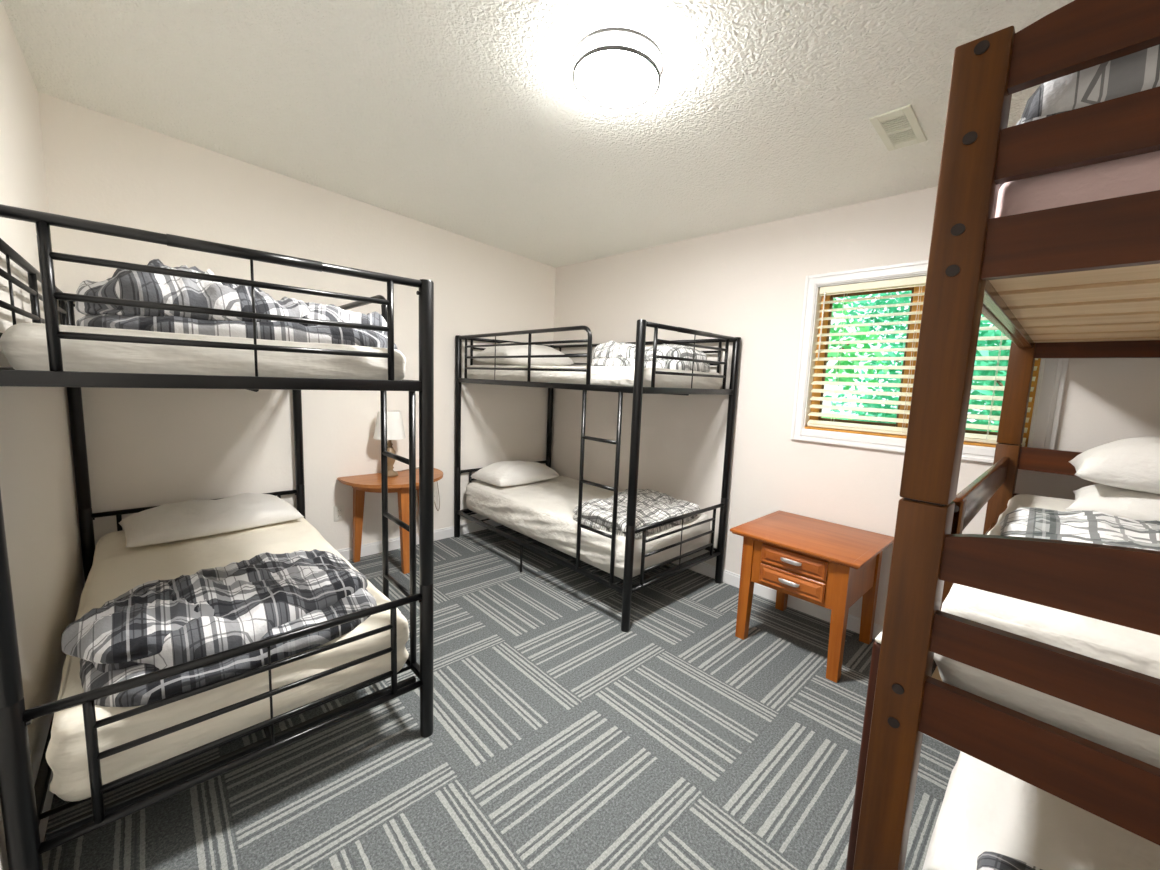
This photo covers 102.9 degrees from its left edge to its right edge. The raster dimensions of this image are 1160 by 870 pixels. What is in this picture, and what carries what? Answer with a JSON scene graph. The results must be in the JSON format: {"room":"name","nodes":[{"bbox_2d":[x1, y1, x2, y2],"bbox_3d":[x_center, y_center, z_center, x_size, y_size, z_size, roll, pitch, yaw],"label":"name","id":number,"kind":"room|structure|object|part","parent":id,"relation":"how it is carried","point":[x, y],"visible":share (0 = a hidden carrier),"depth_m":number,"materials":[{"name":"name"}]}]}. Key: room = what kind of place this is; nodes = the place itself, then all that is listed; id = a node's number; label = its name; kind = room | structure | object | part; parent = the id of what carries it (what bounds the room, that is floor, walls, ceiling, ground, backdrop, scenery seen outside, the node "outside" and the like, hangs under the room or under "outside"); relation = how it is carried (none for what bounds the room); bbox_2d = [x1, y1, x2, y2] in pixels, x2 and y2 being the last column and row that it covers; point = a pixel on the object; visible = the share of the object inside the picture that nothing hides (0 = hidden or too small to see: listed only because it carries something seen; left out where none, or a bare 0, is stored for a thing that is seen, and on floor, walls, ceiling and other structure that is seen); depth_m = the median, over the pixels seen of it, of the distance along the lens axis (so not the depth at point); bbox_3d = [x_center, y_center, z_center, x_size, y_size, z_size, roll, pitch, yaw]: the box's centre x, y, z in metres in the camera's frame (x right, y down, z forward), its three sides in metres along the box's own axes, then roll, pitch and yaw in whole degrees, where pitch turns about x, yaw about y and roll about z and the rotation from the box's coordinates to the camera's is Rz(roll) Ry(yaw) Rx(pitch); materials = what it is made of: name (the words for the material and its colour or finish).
{"room":"dormitory","nodes":[
{"label":"dormitory","id":0,"kind":"room"},
{"bbox_2d":[0,0,83,869],"bbox_3d":[-1.094,-0.114,0.644,0.100,2.800,4.725,-4,9,-43],"label":"wall","id":1,"kind":"structure","parent":0,"point":[38,496],"depth_m":1.66,"materials":[{"name":"beige paint"}]},
{"bbox_2d":[39,771,53,842],"bbox_3d":[-1.134,1.223,0.876,0.014,0.090,4.611,-4,9,-43],"label":"baseboard","id":2,"kind":"structure","parent":1,"relation":"attached to","point":[49,795],"depth_m":1.40,"materials":[{"name":"white paint"}]},
{"bbox_2d":[38,92,555,585],"bbox_3d":[-1.508,-0.478,3.536,3.475,2.800,0.100,-4,9,-43],"label":"wall","id":3,"kind":"structure","parent":0,"point":[146,447],"depth_m":3.01,"materials":[{"name":"beige paint"}]},
{"bbox_2d":[334,505,344,521],"bbox_3d":[-1.764,0.574,3.384,0.072,0.116,0.009,-4,9,-43],"label":"wall outlet","id":4,"kind":"object","parent":3,"relation":"attached to","point":[338,510],"visible":1,"depth_m":3.38,"materials":[{"name":"white plastic"}]},
{"bbox_2d":[337,520,501,559],"bbox_3d":[-1.521,0.873,3.657,3.275,0.090,0.014,-4,9,-43],"label":"baseboard","id":5,"kind":"structure","parent":3,"relation":"attached to","point":[375,547],"depth_m":3.72,"materials":[{"name":"white paint"}]},
{"bbox_2d":[434,491,436,504],"bbox_3d":[-1.231,0.535,3.881,0.072,0.116,0.009,-4,9,-43],"label":"wall outlet","id":6,"kind":"object","parent":3,"relation":"attached to","point":[435,493],"visible":0.46,"depth_m":3.89,"materials":[{"name":"white plastic"}]},
{"bbox_2d":[42,526,959,869],"bbox_3d":[0.048,1.239,2.004,3.475,0.120,4.825,-4,9,-43],"label":"floor","id":7,"kind":"structure","parent":0,"point":[563,737],"depth_m":1.73,"materials":[{"name":"carpet"}]},
{"bbox_2d":[0,204,433,869],"bbox_3d":[-1.606,0.233,2.081,1.059,1.729,2.006,-4,9,-43],"label":"bunk bed","id":8,"kind":"object","parent":7,"relation":"on","point":[22,802],"visible":0.66,"depth_m":1.32,"materials":[{"name":"black metal"}]},
{"bbox_3d":[-1.955,-0.232,1.679,0.024,0.036,1.915,-4,9,-43],"label":"rail","id":9,"kind":"part","parent":8,"relation":"part of","materials":[{"name":"black metal"}]},
{"bbox_3d":[-1.307,0.371,1.032,0.051,1.729,0.051,-4,9,-43],"label":"post","id":10,"kind":"part","parent":8,"relation":"part of","materials":[{"name":"black metal"}]},
{"bbox_3d":[-1.999,0.896,1.814,0.022,0.032,1.915,-4,9,-43],"label":"rail","id":11,"kind":"part","parent":8,"relation":"part of","materials":[{"name":"black metal"}]},
{"bbox_3d":[-2.641,0.149,2.444,0.051,1.729,0.051,-4,9,-43],"label":"post","id":12,"kind":"part","parent":8,"relation":"part of","materials":[{"name":"black metal"}]},
{"bbox_3d":[-2.291,0.585,2.843,0.968,0.377,0.026,-4,9,-43],"label":"headboard","id":13,"kind":"part","parent":8,"relation":"part of","materials":[{"name":"black metal"}]},
{"bbox_2d":[0,323,405,379],"bbox_3d":[-1.587,-0.326,2.018,0.946,0.133,1.883,-4,9,-43],"label":"mattress","id":14,"kind":"object","parent":8,"relation":"on","point":[23,345],"visible":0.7,"depth_m":1.24,"materials":[{"name":"white fabric"}]},
{"bbox_2d":[75,259,397,349],"bbox_3d":[-1.083,-0.425,1.569,0.866,0.229,0.488,-4,9,-42],"label":"comforter","id":15,"kind":"object","parent":14,"relation":"on","point":[124,284],"visible":0.62,"depth_m":1.33,"materials":[{"name":"grey fabric"}]},
{"bbox_3d":[-0.920,-0.148,1.316,0.968,0.036,0.024,-4,9,-43],"label":"deck rail","id":16,"kind":"part","parent":8,"relation":"part of","materials":[{"name":"black metal"}]},
{"bbox_3d":[-0.957,0.807,1.431,0.968,0.377,0.026,-4,9,-43],"label":"footboard","id":17,"kind":"part","parent":8,"relation":"part of","materials":[{"name":"black metal"}]},
{"bbox_2d":[46,517,408,801],"bbox_3d":[-1.627,0.722,2.144,0.964,0.268,1.895,-4,9,-43],"label":"mattress","id":18,"kind":"object","parent":8,"relation":"on","point":[116,569],"visible":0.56,"depth_m":1.55,"materials":[{"name":"white fabric"}]},
{"bbox_2d":[119,493,303,546],"bbox_3d":[-2.074,0.440,2.624,0.503,0.168,0.760,8,9,42],"label":"pillow","id":19,"kind":"object","parent":18,"relation":"on","point":[189,519],"visible":1,"depth_m":2.48,"materials":[{"name":"white fabric"}]},
{"bbox_2d":[61,549,376,706],"bbox_3d":[-1.207,0.569,1.633,0.660,0.230,0.850,8,9,42],"label":"comforter","id":20,"kind":"object","parent":18,"relation":"on","point":[155,625],"visible":0.98,"depth_m":1.44,"materials":[{"name":"grey fabric"}]},
{"bbox_3d":[-0.988,0.980,1.477,0.948,0.030,0.020,-4,9,-43],"label":"rail","id":21,"kind":"part","parent":8,"relation":"part of","materials":[{"name":"black metal"}]},
{"bbox_3d":[-1.905,0.096,3.131,0.051,1.729,0.051,-4,9,-43],"label":"post","id":22,"kind":"part","parent":8,"relation":"part of","materials":[{"name":"black metal"}]},
{"bbox_3d":[-1.263,0.842,2.501,0.022,0.032,1.915,-4,9,-43],"label":"rail","id":23,"kind":"part","parent":8,"relation":"part of","materials":[{"name":"black metal"}]},
{"bbox_3d":[-0.571,0.317,1.718,0.051,1.729,0.051,-4,9,-43],"label":"post","id":24,"kind":"part","parent":8,"relation":"part of","materials":[{"name":"black metal"}]},
{"bbox_2d":[337,468,442,573],"bbox_3d":[-1.332,0.630,3.447,0.730,0.636,0.500,-4,9,-43],"label":"round table","id":25,"kind":"object","parent":7,"relation":"on","point":[360,484],"visible":0.74,"depth_m":3.29,"materials":[{"name":"brown wood"}]},
{"bbox_3d":[-1.630,0.635,3.409,0.085,0.614,0.068,-4,9,-43],"label":"leg","id":26,"kind":"part","parent":25,"relation":"part of","materials":[{"name":"brown wood"}]},
{"bbox_3d":[-1.248,0.662,3.301,0.077,0.614,0.181,-2,8,-33],"label":"leg","id":27,"kind":"part","parent":25,"relation":"part of","materials":[{"name":"brown wood"}]},
{"bbox_2d":[373,410,439,510],"bbox_3d":[-1.315,0.236,3.587,0.558,0.855,0.274,-4,9,-43],"label":"table lamp","id":28,"kind":"object","parent":25,"relation":"on","point":[395,428],"depth_m":3.37,"materials":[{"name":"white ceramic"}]},
{"bbox_3d":[-1.408,-0.077,3.416,0.224,0.200,0.224,-4,9,-43],"label":"lamp shade","id":29,"kind":"part","parent":28,"relation":"part of","materials":[{"name":"white fabric"}]},
{"bbox_3d":[-1.321,0.457,3.724,0.071,0.383,0.398,8,9,39],"label":"power cord","id":30,"kind":"part","parent":28,"relation":"part of","materials":[{"name":"white plastic"}]},
{"bbox_2d":[454,319,740,631],"bbox_3d":[-0.008,0.116,3.578,1.059,1.729,2.006,-4,9,-43],"label":"bunk bed","id":31,"kind":"object","parent":7,"relation":"on","point":[638,390],"visible":0.8,"depth_m":2.89,"materials":[{"name":"black metal"}]},
{"bbox_3d":[-1.043,0.032,3.941,0.051,1.729,0.051,-4,9,-43],"label":"post","id":32,"kind":"part","parent":31,"relation":"part of","materials":[{"name":"black metal"}]},
{"bbox_3d":[-0.676,0.648,4.336,0.948,0.030,0.020,-4,9,-43],"label":"rail","id":33,"kind":"part","parent":31,"relation":"part of","materials":[{"name":"black metal"}]},
{"bbox_3d":[-0.693,0.467,4.340,0.968,0.377,0.026,-4,9,-43],"label":"headboard","id":34,"kind":"part","parent":31,"relation":"part of","materials":[{"name":"black metal"}]},
{"bbox_3d":[-0.425,0.893,3.347,0.017,0.210,0.018,-4,9,-43],"label":"leg","id":35,"kind":"part","parent":31,"relation":"part of","materials":[{"name":"black metal"}]},
{"bbox_3d":[-0.401,0.778,3.311,0.022,0.032,1.915,-4,9,-43],"label":"rail","id":36,"kind":"part","parent":31,"relation":"part of","materials":[{"name":"black metal"}]},
{"bbox_3d":[-0.357,-0.350,3.176,0.024,0.036,1.915,-4,9,-43],"label":"rail","id":37,"kind":"part","parent":31,"relation":"part of","materials":[{"name":"black metal"}]},
{"bbox_3d":[-0.307,-0.022,4.628,0.051,1.729,0.051,-4,9,-43],"label":"post","id":38,"kind":"part","parent":31,"relation":"part of","materials":[{"name":"black metal"}]},
{"bbox_2d":[465,476,710,578],"bbox_3d":[-0.030,0.607,3.640,0.957,0.264,1.898,-4,9,-43],"label":"mattress","id":39,"kind":"object","parent":31,"relation":"on","point":[542,511],"visible":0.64,"depth_m":3.23,"materials":[{"name":"white fabric"}]},
{"bbox_2d":[470,461,558,485],"bbox_3d":[-0.561,0.320,4.063,0.444,0.181,0.658,9,9,43],"label":"pillow","id":40,"kind":"object","parent":39,"relation":"on","point":[503,473],"visible":1,"depth_m":3.91,"materials":[{"name":"white fabric"}]},
{"bbox_2d":[573,489,699,538],"bbox_3d":[0.407,0.494,3.152,0.599,0.136,0.858,9,9,43],"label":"comforter","id":41,"kind":"object","parent":39,"relation":"on","point":[652,506],"visible":0.78,"depth_m":2.99,"materials":[{"name":"white fabric"}]},
{"bbox_2d":[467,365,722,388],"bbox_3d":[0.009,-0.444,3.515,0.949,0.133,1.883,-4,9,-43],"label":"mattress","id":42,"kind":"object","parent":31,"relation":"on","point":[600,375],"visible":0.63,"depth_m":2.90,"materials":[{"name":"white fabric"}]},
{"bbox_2d":[473,343,573,365],"bbox_3d":[-0.473,-0.678,3.935,0.723,0.207,0.481,-4,9,-43],"label":"pillow","id":43,"kind":"object","parent":42,"relation":"on","point":[516,350],"visible":0.66,"depth_m":3.75,"materials":[{"name":"white fabric"}]},
{"bbox_2d":[591,341,709,371],"bbox_3d":[0.485,-0.540,3.190,0.633,0.192,0.711,-4,9,-43],"label":"comforter","id":44,"kind":"object","parent":42,"relation":"on","point":[612,353],"visible":0.59,"depth_m":2.98,"materials":[{"name":"white fabric"}]},
{"bbox_3d":[0.291,0.254,2.529,0.051,1.729,0.051,-4,9,-43],"label":"post","id":45,"kind":"part","parent":31,"relation":"part of","materials":[{"name":"black metal"}]},
{"bbox_3d":[0.610,0.862,2.974,0.948,0.030,0.020,-4,9,-43],"label":"rail","id":46,"kind":"part","parent":31,"relation":"part of","materials":[{"name":"black metal"}]},
{"bbox_3d":[0.641,0.689,2.928,0.968,0.377,0.026,-4,9,-43],"label":"footboard","id":47,"kind":"part","parent":31,"relation":"part of","materials":[{"name":"black metal"}]},
{"bbox_3d":[0.678,-0.266,2.813,0.968,0.036,0.024,-4,9,-43],"label":"deck rail","id":48,"kind":"part","parent":31,"relation":"part of","materials":[{"name":"black metal"}]},
{"bbox_3d":[0.335,0.724,3.998,0.022,0.032,1.915,-4,9,-43],"label":"rail","id":49,"kind":"part","parent":31,"relation":"part of","materials":[{"name":"black metal"}]},
{"bbox_3d":[1.027,0.200,3.216,0.051,1.729,0.051,-4,9,-43],"label":"post","id":50,"kind":"part","parent":31,"relation":"part of","materials":[{"name":"black metal"}]},
{"bbox_2d":[730,510,893,682],"bbox_3d":[1.268,0.845,2.581,0.629,0.617,0.648,-4,9,-43],"label":"nightstand","id":51,"kind":"object","parent":7,"relation":"on","point":[829,565],"visible":0.96,"depth_m":2.41,"materials":[{"name":"brown wood"}]},
{"bbox_3d":[0.930,0.847,2.576,0.058,0.590,0.058,-4,9,-43],"label":"leg","id":52,"kind":"part","parent":51,"relation":"part of","materials":[{"name":"brown wood"}]},
{"bbox_3d":[1.298,0.820,2.919,0.058,0.590,0.058,-4,9,-43],"label":"leg","id":53,"kind":"part","parent":51,"relation":"part of","materials":[{"name":"brown wood"}]},
{"bbox_3d":[1.062,0.751,2.351,0.024,0.023,0.104,-4,9,-43],"label":"handle","id":54,"kind":"part","parent":51,"relation":"part of","materials":[{"name":"silver metal"}]},
{"bbox_3d":[1.066,0.640,2.338,0.024,0.023,0.104,-4,9,-43],"label":"handle","id":55,"kind":"part","parent":51,"relation":"part of","materials":[{"name":"silver metal"}]},
{"bbox_3d":[1.078,0.755,2.367,0.025,0.098,0.327,-4,9,-43],"label":"drawer","id":56,"kind":"part","parent":51,"relation":"part of","materials":[{"name":"brown wood"}]},
{"bbox_3d":[1.082,0.643,2.354,0.025,0.098,0.327,-4,9,-43],"label":"drawer","id":57,"kind":"part","parent":51,"relation":"part of","materials":[{"name":"brown wood"}]},
{"bbox_3d":[1.252,0.900,2.235,0.058,0.590,0.058,-4,9,-43],"label":"leg","id":58,"kind":"part","parent":51,"relation":"part of","materials":[{"name":"brown wood"}]},
{"bbox_3d":[1.450,0.717,2.379,0.422,0.245,0.017,-4,9,-43],"label":"panel","id":59,"kind":"part","parent":51,"relation":"part of","materials":[{"name":"brown wood"}]},
{"bbox_3d":[1.620,0.873,2.579,0.058,0.590,0.058,-4,9,-43],"label":"leg","id":60,"kind":"part","parent":51,"relation":"part of","materials":[{"name":"brown wood"}]},
{"bbox_2d":[846,0,1159,869],"bbox_3d":[1.661,0.291,1.198,1.820,2.077,1.114,-4,9,-43],"label":"bunk bed","id":61,"kind":"object","parent":7,"relation":"on","point":[1082,280],"visible":0.87,"depth_m":0.84,"materials":[{"name":"brown wood"}]},
{"bbox_3d":[0.707,0.893,1.105,0.055,0.832,0.084,-4,9,-43],"label":"ladder post","id":62,"kind":"part","parent":61,"relation":"part of","materials":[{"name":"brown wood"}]},
{"bbox_3d":[0.683,0.723,1.010,0.085,1.190,0.080,-4,9,-43],"label":"post","id":63,"kind":"part","parent":61,"relation":"part of","materials":[{"name":"brown wood"}]},
{"bbox_3d":[0.722,-0.287,0.889,0.085,0.838,0.080,-4,9,-43],"label":"post","id":64,"kind":"part","parent":61,"relation":"part of","materials":[{"name":"brown wood"}]},
{"bbox_3d":[1.312,0.501,1.570,1.625,0.110,0.024,-4,9,-43],"label":"rail","id":65,"kind":"part","parent":61,"relation":"part of","materials":[{"name":"brown wood"}]},
{"bbox_3d":[1.458,0.184,1.656,1.262,0.105,0.022,-4,9,-43],"label":"guard rail","id":66,"kind":"part","parent":61,"relation":"part of","materials":[{"name":"brown wood"}]},
{"bbox_3d":[1.937,0.631,2.180,0.108,1.190,0.080,-4,9,-43],"label":"post","id":67,"kind":"part","parent":61,"relation":"part of","materials":[{"name":"brown wood"}]},
{"bbox_3d":[1.347,-0.388,1.464,1.625,0.103,0.024,-4,9,-43],"label":"rail","id":68,"kind":"part","parent":61,"relation":"part of","materials":[{"name":"brown wood"}]},
{"bbox_3d":[1.976,-0.379,2.059,0.108,0.838,0.080,-4,9,-43],"label":"post","id":69,"kind":"part","parent":61,"relation":"part of","materials":[{"name":"brown wood"}]},
{"bbox_2d":[934,494,1159,767],"bbox_3d":[1.642,0.450,1.185,1.624,0.235,0.955,-4,9,-43],"label":"mattress","id":70,"kind":"object","parent":61,"relation":"on","point":[1132,649],"visible":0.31,"depth_m":0.86,"materials":[{"name":"white fabric"}]},
{"bbox_2d":[1000,507,1159,550],"bbox_3d":[1.532,0.279,1.051,0.993,0.151,0.873,-5,10,-45],"label":"comforter","id":71,"kind":"object","parent":70,"relation":"on","point":[1095,527],"visible":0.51,"depth_m":1.30,"materials":[{"name":"white fabric"}]},
{"bbox_2d":[1065,484,1159,520],"bbox_3d":[2.113,0.255,1.486,0.500,0.135,0.742,-4,9,-41],"label":"pillow","id":72,"kind":"object","parent":70,"relation":"on","point":[1131,504],"visible":0.63,"depth_m":1.55,"materials":[{"name":"white fabric"}]},
{"bbox_2d":[1069,436,1159,494],"bbox_3d":[2.121,0.117,1.512,0.700,0.200,0.461,9,10,44],"label":"pillow","id":73,"kind":"object","parent":72,"relation":"on","point":[1129,463],"visible":1,"depth_m":1.55,"materials":[{"name":"white fabric"}]},
{"bbox_2d":[995,151,1159,217],"bbox_3d":[1.678,-0.400,1.082,1.605,0.157,0.934,-4,9,-43],"label":"mattress","id":74,"kind":"object","parent":61,"relation":"on","point":[1137,174],"visible":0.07,"depth_m":0.79,"materials":[{"name":"pink"}]},
{"bbox_2d":[999,44,1159,188],"bbox_3d":[1.342,-0.569,0.794,0.773,0.226,0.893,-4,9,-43],"label":"comforter","id":75,"kind":"object","parent":74,"relation":"on","point":[1138,71],"visible":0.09,"depth_m":0.77,"materials":[{"name":"grey fabric"}]},
{"bbox_3d":[1.607,1.241,1.273,1.510,0.170,0.820,-4,9,-43],"label":"bed","id":76,"kind":"object","parent":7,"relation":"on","visible":0},
{"bbox_2d":[922,751,1159,869],"bbox_3d":[1.610,1.063,1.257,1.602,0.187,0.888,-4,9,-43],"label":"mattress","id":77,"kind":"object","parent":76,"relation":"on","point":[984,807],"visible":0.22,"depth_m":1.14,"materials":[{"name":"white fabric"}]},
{"bbox_2d":[977,851,1041,869],"bbox_3d":[1.103,0.977,0.782,0.659,0.069,0.250,9,9,43],"label":"comforter","id":78,"kind":"object","parent":77,"relation":"on","point":[987,860],"visible":1,"depth_m":1.02,"materials":[{"name":"grey fabric"}]},
{"bbox_2d":[1,0,1073,267],"bbox_3d":[0.152,-1.429,1.683,3.475,0.426,4.825,-4,9,-43],"label":"ceiling","id":79,"kind":"structure","parent":0,"point":[466,118],"depth_m":1.96,"materials":[{"name":"white paint"}]},
{"bbox_2d":[572,27,663,108],"bbox_3d":[0.135,-1.317,1.675,0.332,0.090,0.332,7,8,32],"label":"ceiling light","id":80,"kind":"object","parent":79,"relation":"attached to","point":[616,67],"visible":1,"depth_m":1.61,"materials":[{"name":"white"}]},
{"bbox_2d":[575,50,657,105],"bbox_3d":[0.132,-1.288,1.677,0.300,0.014,0.300,1,7,-43],"label":"diffuser","id":81,"kind":"object","parent":80,"relation":"attached to","point":[607,77],"depth_m":1.65,"materials":[{"name":"white"}]},
{"bbox_2d":[576,32,659,67],"bbox_3d":[0.135,-1.324,1.674,0.300,0.058,0.300,1,7,-43],"label":"diffuser","id":82,"kind":"object","parent":80,"relation":"attached to","point":[598,49],"depth_m":1.55,"materials":[{"name":"white"}]},
{"bbox_2d":[869,104,926,150],"bbox_3d":[1.316,-1.260,1.906,0.296,0.028,0.140,-4,9,-43],"label":"ceiling vent","id":83,"kind":"object","parent":79,"relation":"in","point":[898,128],"visible":1,"depth_m":1.89,"materials":[{"name":"white plastic"}]},
{"bbox_2d":[825,298,834,380],"bbox_3d":[2.876,-1.155,6.188,2.110,4.561,2.114,-4,9,-43],"label":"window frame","id":84,"kind":"structure","parent":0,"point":[833,298],"depth_m":5.78,"materials":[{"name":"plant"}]},
{"bbox_2d":[551,186,1159,625],"bbox_3d":[1.378,-0.295,2.950,0.120,2.800,4.725,-4,9,-43],"label":"wall","id":85,"kind":"structure","parent":0,"point":[747,283],"depth_m":3.06,"materials":[{"name":"paint"}]},
{"bbox_2d":[672,556,882,639],"bbox_3d":[1.247,1.048,3.098,0.014,0.090,4.611,-4,9,-43],"label":"baseboard","id":86,"kind":"structure","parent":85,"relation":"attached to","point":[853,622],"depth_m":2.98,"materials":[{"name":"white paint"}]},
{"bbox_2d":[790,260,1068,462],"bbox_3d":[1.784,-0.405,2.476,0.122,0.998,1.158,-4,9,-43],"label":"window","id":87,"kind":"structure","parent":85,"relation":"in","point":[1050,374],"depth_m":2.60,"materials":[{"name":"white paint"}]},
{"bbox_3d":[1.646,-0.444,2.683,0.020,0.755,0.421,-4,9,-43],"label":"sash","id":88,"kind":"part","parent":87,"relation":"part of","materials":[{"name":"brown"}]},
{"bbox_3d":[1.646,-0.444,2.683,0.004,0.715,0.381,-4,9,-43],"label":"pane","id":89,"kind":"part","parent":87,"relation":"part of","materials":[{"name":"clear glass"}]},
{"bbox_2d":[807,276,1037,446],"bbox_3d":[1.768,-0.415,2.471,0.058,0.836,0.987,-4,9,-43],"label":"window blind","id":90,"kind":"object","parent":87,"relation":"attached to","point":[920,280],"visible":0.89,"depth_m":2.57,"materials":[{"name":"beige"}]},
{"bbox_3d":[1.530,-0.448,2.731,0.049,0.792,0.002,-4,9,-43],"label":"ladder cord","id":91,"kind":"part","parent":90,"relation":"part of","materials":[{"name":"white fabric"}]},
{"bbox_3d":[1.789,-0.811,2.428,0.040,0.040,0.987,-4,9,-43],"label":"head rail","id":92,"kind":"part","parent":90,"relation":"part of","materials":[{"name":"beige wood"}]},
{"bbox_3d":[1.776,-0.407,2.471,0.049,0.792,0.002,-4,9,-43],"label":"ladder cord","id":93,"kind":"part","parent":90,"relation":"part of","materials":[{"name":"beige fabric"}]},
{"bbox_3d":[1.756,-0.010,2.523,0.040,0.018,0.979,-4,9,-43],"label":"rail","id":94,"kind":"part","parent":90,"relation":"part of","materials":[{"name":"beige wood"}]},
{"bbox_3d":[2.013,-0.368,2.220,0.049,0.792,0.002,-4,9,-43],"label":"ladder cord","id":95,"kind":"part","parent":90,"relation":"part of","materials":[{"name":"beige fabric"}]},
{"bbox_3d":[1.810,-0.417,2.510,0.035,0.842,0.999,-4,9,-43],"label":"frame","id":96,"kind":"part","parent":87,"relation":"part of","materials":[{"name":"brown wood"}]},
{"bbox_3d":[1.978,-0.389,2.332,0.020,0.755,0.408,-4,9,-43],"label":"sash","id":97,"kind":"part","parent":87,"relation":"part of","materials":[{"name":"brown"}]},
{"bbox_3d":[1.978,-0.389,2.332,0.004,0.715,0.368,-4,9,-43],"label":"pane","id":98,"kind":"part","parent":87,"relation":"part of","materials":[{"name":"clear glass"}]},
{"bbox_2d":[826,291,996,431],"bbox_3d":[6.231,-1.783,7.651,3.613,5.947,3.577,-4,9,-43],"label":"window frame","id":99,"kind":"structure","parent":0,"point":[905,291],"depth_m":7.75,"materials":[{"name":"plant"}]}
]}

